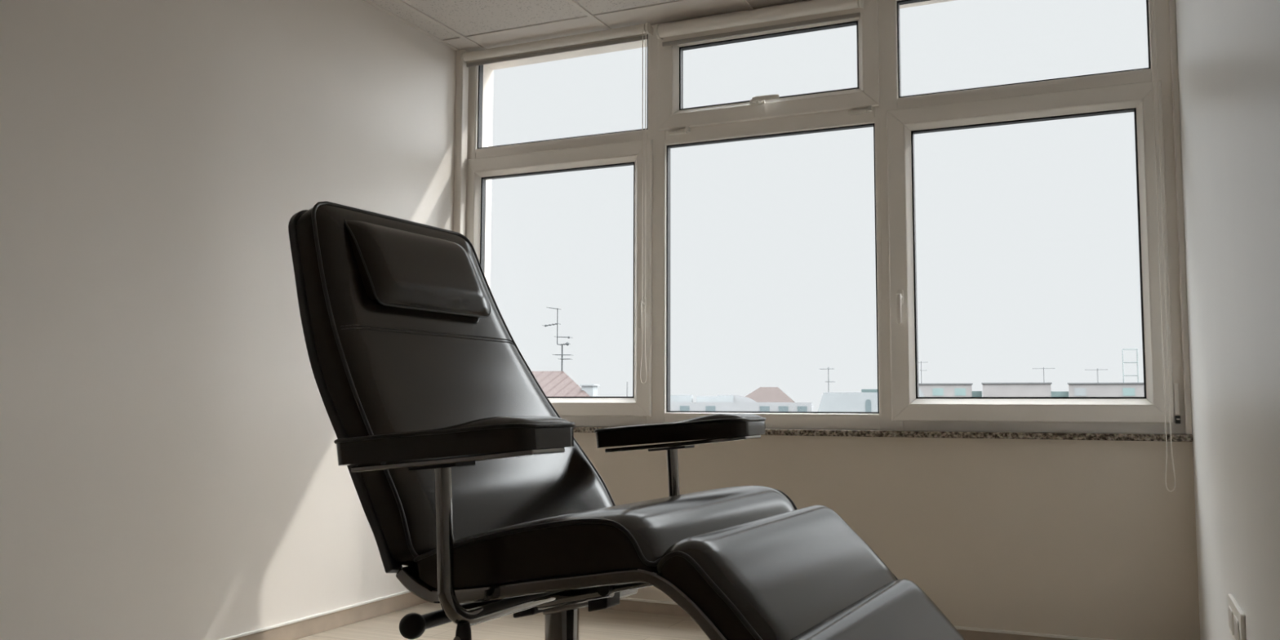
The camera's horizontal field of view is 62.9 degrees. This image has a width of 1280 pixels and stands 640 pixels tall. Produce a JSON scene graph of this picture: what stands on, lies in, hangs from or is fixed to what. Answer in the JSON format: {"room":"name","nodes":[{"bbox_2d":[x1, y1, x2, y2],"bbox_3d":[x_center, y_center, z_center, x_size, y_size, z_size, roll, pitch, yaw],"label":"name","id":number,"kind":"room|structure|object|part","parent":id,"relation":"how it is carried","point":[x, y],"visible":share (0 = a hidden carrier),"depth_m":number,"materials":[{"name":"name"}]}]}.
{"room":"medical treatment room","nodes":[
{"label":"medical treatment room","id":0,"kind":"room"},
{"bbox_2d":[0,0,456,639],"bbox_3d":[-2.672,-0.310,1.717,0.200,2.760,8.075,-2,-5,24],"label":"wall","id":1,"kind":"structure","parent":0,"point":[170,469],"depth_m":3.74,"materials":[{"name":"paint"}]},
{"bbox_2d":[217,590,427,639],"bbox_3d":[-2.542,1.030,1.643,0.016,0.078,7.850,-2,-5,24],"label":"baseboard","id":2,"kind":"structure","parent":1,"relation":"attached to","point":[303,627],"depth_m":4.39,"materials":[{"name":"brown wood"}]},
{"bbox_2d":[453,48,468,236],"bbox_3d":[-0.919,-0.430,5.325,0.044,1.922,0.053,-2,-5,24],"label":"trim","id":3,"kind":"structure","parent":1,"relation":"attached to","point":[462,70],"depth_m":5.34,"materials":[{"name":"paint"}]},
{"bbox_2d":[295,601,710,639],"bbox_3d":[-1.089,1.111,0.868,3.695,0.200,8.050,-2,-5,24],"label":"floor","id":4,"kind":"structure","parent":0,"point":[604,624],"depth_m":4.42,"materials":[{"name":"brown wood"}]},
{"bbox_2d":[288,200,965,639],"bbox_3d":[0.007,0.429,1.832,1.253,1.323,0.938,-2,-5,28],"label":"chair","id":5,"kind":"object","parent":4,"relation":"on","point":[465,475],"visible":1,"depth_m":1.77,"materials":[{"name":"black leather"}]},
{"bbox_3d":[-0.386,0.117,2.066,0.362,0.636,0.698,-2,-5,28],"label":"frame","id":6,"kind":"part","parent":5,"relation":"part of","materials":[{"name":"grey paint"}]},
{"bbox_3d":[-0.347,0.467,1.597,0.039,0.039,0.038,-2,-5,28],"label":"knob","id":7,"kind":"part","parent":5,"relation":"part of","materials":[{"name":"black plastic"}]},
{"bbox_3d":[-0.297,0.218,1.568,0.088,0.016,0.050,-2,-5,28],"label":"mounting plate","id":8,"kind":"part","parent":5,"relation":"part of","materials":[{"name":"black plastic"}]},
{"bbox_3d":[-0.358,0.106,2.052,0.395,0.639,0.680,-2,-5,28],"label":"backrest","id":9,"kind":"part","parent":5,"relation":"part of","materials":[{"name":"black leather"}]},
{"bbox_3d":[-0.280,0.181,1.562,0.358,0.078,0.151,-2,-5,28],"label":"armrest","id":10,"kind":"part","parent":5,"relation":"part of","materials":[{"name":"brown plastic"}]},
{"bbox_3d":[-0.195,0.485,1.866,0.023,0.031,0.606,-2,-5,29],"label":"lever rod","id":11,"kind":"part","parent":5,"relation":"part of","materials":[{"name":"black plastic"}]},
{"bbox_3d":[-0.209,0.348,1.699,0.046,0.248,0.357,-2,-5,28],"label":"armrest post","id":12,"kind":"part","parent":5,"relation":"part of","materials":[{"name":"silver metal"}]},
{"bbox_3d":[0.015,0.561,1.457,0.901,0.425,0.032,-2,-5,28],"label":"seat rail","id":13,"kind":"part","parent":5,"relation":"part of","materials":[{"name":"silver metal"}]},
{"bbox_3d":[-0.019,0.372,1.851,0.433,0.132,0.660,-2,-5,28],"label":"seat","id":14,"kind":"part","parent":5,"relation":"part of","materials":[{"name":"black leather"}]},
{"bbox_3d":[0.067,0.276,2.256,0.088,0.016,0.050,-2,-5,28],"label":"mounting plate","id":15,"kind":"part","parent":5,"relation":"part of","materials":[{"name":"black plastic"}]},
{"bbox_3d":[0.000,0.381,2.095,0.046,0.248,0.358,-2,-5,28],"label":"armrest post","id":16,"kind":"part","parent":5,"relation":"part of","materials":[{"name":"silver metal"}]},
{"bbox_3d":[0.084,0.239,2.250,0.358,0.078,0.151,-2,-5,28],"label":"armrest","id":17,"kind":"part","parent":5,"relation":"part of","materials":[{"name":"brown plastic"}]},
{"bbox_2d":[369,0,805,52],"bbox_3d":[-1.067,-1.812,1.135,3.695,0.150,8.112,-2,-5,24],"label":"ceiling","id":18,"kind":"structure","parent":0,"point":[490,24],"depth_m":4.90,"materials":[{"name":"tile"}]},
{"bbox_2d":[363,0,753,50],"bbox_3d":[-1.026,-1.726,1.220,3.295,0.007,7.912,-2,-5,24],"label":"grid","id":19,"kind":"object","parent":18,"relation":"attached to","point":[744,2],"depth_m":4.94,"materials":[{"name":"white metal"}]},
{"bbox_2d":[482,0,1199,639],"bbox_3d":[1.613,-0.147,4.407,6.195,3.300,0.411,-2,-5,24],"label":"wall","id":20,"kind":"structure","parent":0,"point":[1077,538],"depth_m":4.18,"materials":[{"name":"paint"}]},
{"bbox_2d":[466,0,1185,434],"bbox_3d":[0.577,-0.477,4.689,3.295,1.922,0.120,-2,-5,24],"label":"window","id":21,"kind":"structure","parent":20,"relation":"in","point":[877,101],"depth_m":4.48,"materials":[{"name":"white plastic"}]},
{"bbox_2d":[460,22,653,384],"bbox_3d":[-0.428,-0.539,5.114,1.053,1.710,0.090,-2,-5,24],"label":"roller blind","id":22,"kind":"object","parent":21,"relation":"attached to","point":[639,32],"visible":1,"depth_m":5.09,"materials":[{"name":"white fabric"}]},
{"bbox_3d":[0.018,-0.544,4.866,0.036,1.682,0.005,-2,-5,24],"label":"chain","id":23,"kind":"part","parent":22,"relation":"part of","materials":[{"name":"white plastic"}]},
{"bbox_3d":[-0.421,-0.186,5.141,1.058,1.308,0.056,-2,-5,24],"label":"sash","id":24,"kind":"part","parent":21,"relation":"part of","materials":[{"name":"white plastic"}]},
{"bbox_3d":[0.007,-0.035,4.875,0.028,0.148,0.054,-2,-5,24],"label":"handle","id":25,"kind":"part","parent":21,"relation":"part of","materials":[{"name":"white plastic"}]},
{"bbox_2d":[654,0,863,46],"bbox_3d":[0.530,-1.354,4.742,0.964,0.097,0.102,-2,-5,24],"label":"roller blind","id":26,"kind":"object","parent":21,"relation":"attached to","point":[815,11],"visible":1,"depth_m":4.72,"materials":[{"name":"white fabric"}]},
{"bbox_3d":[0.558,-0.993,4.704,0.148,0.028,0.054,-2,-5,24],"label":"handle","id":27,"kind":"part","parent":21,"relation":"part of","materials":[{"name":"white plastic"}]},
{"bbox_3d":[0.569,-1.159,4.774,1.040,0.499,0.056,-2,-5,24],"label":"sash","id":28,"kind":"part","parent":21,"relation":"part of","materials":[{"name":"white plastic"}]},
{"bbox_3d":[1.088,-0.058,4.387,0.028,0.148,0.054,-2,-5,24],"label":"handle","id":29,"kind":"part","parent":21,"relation":"part of","materials":[{"name":"white plastic"}]},
{"bbox_3d":[1.552,-0.253,4.253,1.060,1.329,0.056,-2,-5,24],"label":"sash","id":30,"kind":"part","parent":21,"relation":"part of","materials":[{"name":"white plastic"}]},
{"bbox_2d":[1149,0,1175,492],"bbox_3d":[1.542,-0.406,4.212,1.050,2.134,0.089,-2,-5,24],"label":"blind cord","id":31,"kind":"object","parent":21,"relation":"attached to","point":[1149,0],"visible":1,"depth_m":3.96,"materials":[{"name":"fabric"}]},
{"bbox_2d":[585,597,1113,639],"bbox_3d":[0.564,1.286,4.528,3.263,0.058,0.016,-2,-5,24],"label":"baseboard","id":32,"kind":"structure","parent":20,"relation":"attached to","point":[647,606],"depth_m":4.19,"materials":[{"name":"brown wood"}]},
{"bbox_2d":[573,426,1192,441],"bbox_3d":[0.597,0.498,4.661,3.295,0.026,0.205,-2,-5,24],"label":"window sill","id":33,"kind":"structure","parent":20,"relation":"attached to","point":[891,433],"depth_m":4.21,"materials":[{"name":"stone"}]},
{"bbox_2d":[1175,0,1279,639],"bbox_3d":[0.514,-0.417,0.283,0.200,2.760,8.075,-2,-5,24],"label":"wall","id":34,"kind":"structure","parent":0,"point":[1228,51],"depth_m":2.46,"materials":[{"name":"paint"}]},
{"bbox_2d":[1168,0,1192,434],"bbox_3d":[2.065,-0.528,4.007,0.021,1.922,0.049,-2,-5,24],"label":"trim","id":35,"kind":"structure","parent":34,"relation":"attached to","point":[1172,15],"depth_m":3.98,"materials":[{"name":"paint"}]},
{"bbox_2d":[1227,594,1246,639],"bbox_3d":[1.430,0.723,2.494,0.014,0.109,0.404,-2,-5,24],"label":"wall outlet","id":36,"kind":"object","parent":34,"relation":"attached to","point":[1237,622],"visible":1,"depth_m":2.51,"materials":[{"name":"white plastic"}]},
{"bbox_2d":[1227,605,1234,635],"bbox_3d":[1.492,0.757,2.642,0.004,0.060,0.096,-2,-5,24],"label":"socket","id":37,"kind":"object","parent":36,"relation":"attached to","point":[1230,608],"depth_m":2.62,"materials":[{"name":"white plastic"}]},
{"bbox_2d":[1233,614,1239,639],"bbox_3d":[1.438,0.747,2.522,0.004,0.060,0.096,-2,-5,24],"label":"socket","id":38,"kind":"object","parent":36,"relation":"attached to","point":[1236,617],"depth_m":2.50,"materials":[{"name":"white plastic"}]},
{"label":"outside","id":39,"kind":"structure","parent":0,"visible":0},
{"bbox_3d":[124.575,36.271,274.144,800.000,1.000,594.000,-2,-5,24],"label":"ground","id":40,"kind":"structure","parent":39,"visible":0},
{"bbox_2d":[531,370,599,396],"bbox_3d":[-7.981,9.550,46.854,18.000,14.424,8.000,-2,-5,24],"label":"house","id":41,"kind":"structure","parent":40,"relation":"on","point":[554,383],"depth_m":43.28,"materials":[{"name":"tile"}]},
{"bbox_2d":[542,306,573,370],"bbox_3d":[-3.590,0.822,45.592,1.313,2.786,0.500,-2,-5,24],"label":"tv antenna","id":42,"kind":"object","parent":41,"relation":"on","point":[557,323],"visible":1,"depth_m":45.46,"materials":[{"name":"grey metal"}]},
{"bbox_2d":[670,395,811,411],"bbox_3d":[6.493,12.296,75.568,11.120,13.716,8.040,0,-5,4],"label":"building","id":43,"kind":"structure","parent":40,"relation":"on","point":[677,402],"depth_m":72.19,"materials":[{"name":"grey"}]},
{"bbox_2d":[745,386,813,411],"bbox_3d":[11.710,13.041,89.665,5.628,14.558,6.500,-2,-5,24],"label":"house","id":44,"kind":"structure","parent":40,"relation":"on","point":[762,394],"depth_m":88.67,"materials":[{"name":"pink tile"}]},
{"bbox_2d":[817,389,923,412],"bbox_3d":[13.542,11.042,61.119,5.738,13.906,8.030,-1,-5,13],"label":"building","id":45,"kind":"structure","parent":40,"relation":"on","point":[866,401],"depth_m":58.00,"materials":[{"name":"grey"}]},
{"bbox_2d":[818,367,835,392],"bbox_3d":[10.885,3.478,60.834,0.876,1.470,0.440,-2,-5,24],"label":"tv antenna","id":46,"kind":"object","parent":45,"relation":"on","point":[828,368],"visible":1,"depth_m":60.77,"materials":[{"name":"grey metal"}]},
{"bbox_2d":[919,382,982,396],"bbox_3d":[28.246,13.477,97.069,6.633,14.998,10.500,-1,-5,16],"label":"apartment block","id":47,"kind":"object","parent":40,"relation":"on","point":[929,389],"visible":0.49,"depth_m":93.03,"materials":[{"name":"concrete"}]},
{"bbox_2d":[918,360,928,382],"bbox_3d":[25.400,4.747,94.889,1.426,2.020,0.440,-2,-5,24],"label":"tv antenna","id":48,"kind":"object","parent":47,"relation":"on","point":[921,362],"visible":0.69,"depth_m":94.82,"materials":[{"name":"grey metal"}]},
{"bbox_2d":[981,382,1068,396],"bbox_3d":[34.832,13.263,94.318,7.095,15.018,10.100,-1,-5,20],"label":"apartment block","id":49,"kind":"object","parent":40,"relation":"on","point":[1039,388],"visible":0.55,"depth_m":90.37,"materials":[{"name":"concrete"}]},
{"bbox_2d":[1032,367,1054,382],"bbox_3d":[34.951,4.755,90.564,1.826,1.322,0.440,-2,-5,24],"label":"tv antenna","id":50,"kind":"object","parent":49,"relation":"on","point":[1043,368],"visible":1,"depth_m":90.54,"materials":[{"name":"grey metal"}]},
{"bbox_2d":[1067,382,1144,396],"bbox_3d":[41.703,13.034,90.947,7.640,14.970,10.500,-2,-5,24],"label":"apartment block","id":51,"kind":"object","parent":40,"relation":"on","point":[1132,388],"visible":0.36,"depth_m":87.52,"materials":[{"name":"concrete"}]},
{"bbox_2d":[1085,368,1107,382],"bbox_3d":[38.750,4.724,88.847,1.826,1.225,0.440,-2,-5,24],"label":"tv antenna","id":52,"kind":"object","parent":51,"relation":"on","point":[1097,369],"visible":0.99,"depth_m":88.79,"materials":[{"name":"grey metal"}]},
{"bbox_2d":[1121,348,1138,382],"bbox_3d":[51.189,12.495,108.659,1.477,18.987,1.497,-2,-5,24],"label":"lattice tower","id":53,"kind":"structure","parent":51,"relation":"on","point":[1122,349],"depth_m":108.90,"materials":[{"name":"grey metal"}]},
{"bbox_3d":[50.272,12.481,108.305,0.097,18.952,0.097,-2,-5,24],"label":"post","id":54,"kind":"part","parent":53,"relation":"part of","materials":[{"name":"grey metal"}]},
{"bbox_3d":[51.530,12.438,107.739,0.097,18.952,0.097,-2,-5,24],"label":"post","id":55,"kind":"part","parent":53,"relation":"part of","materials":[{"name":"grey metal"}]}
]}

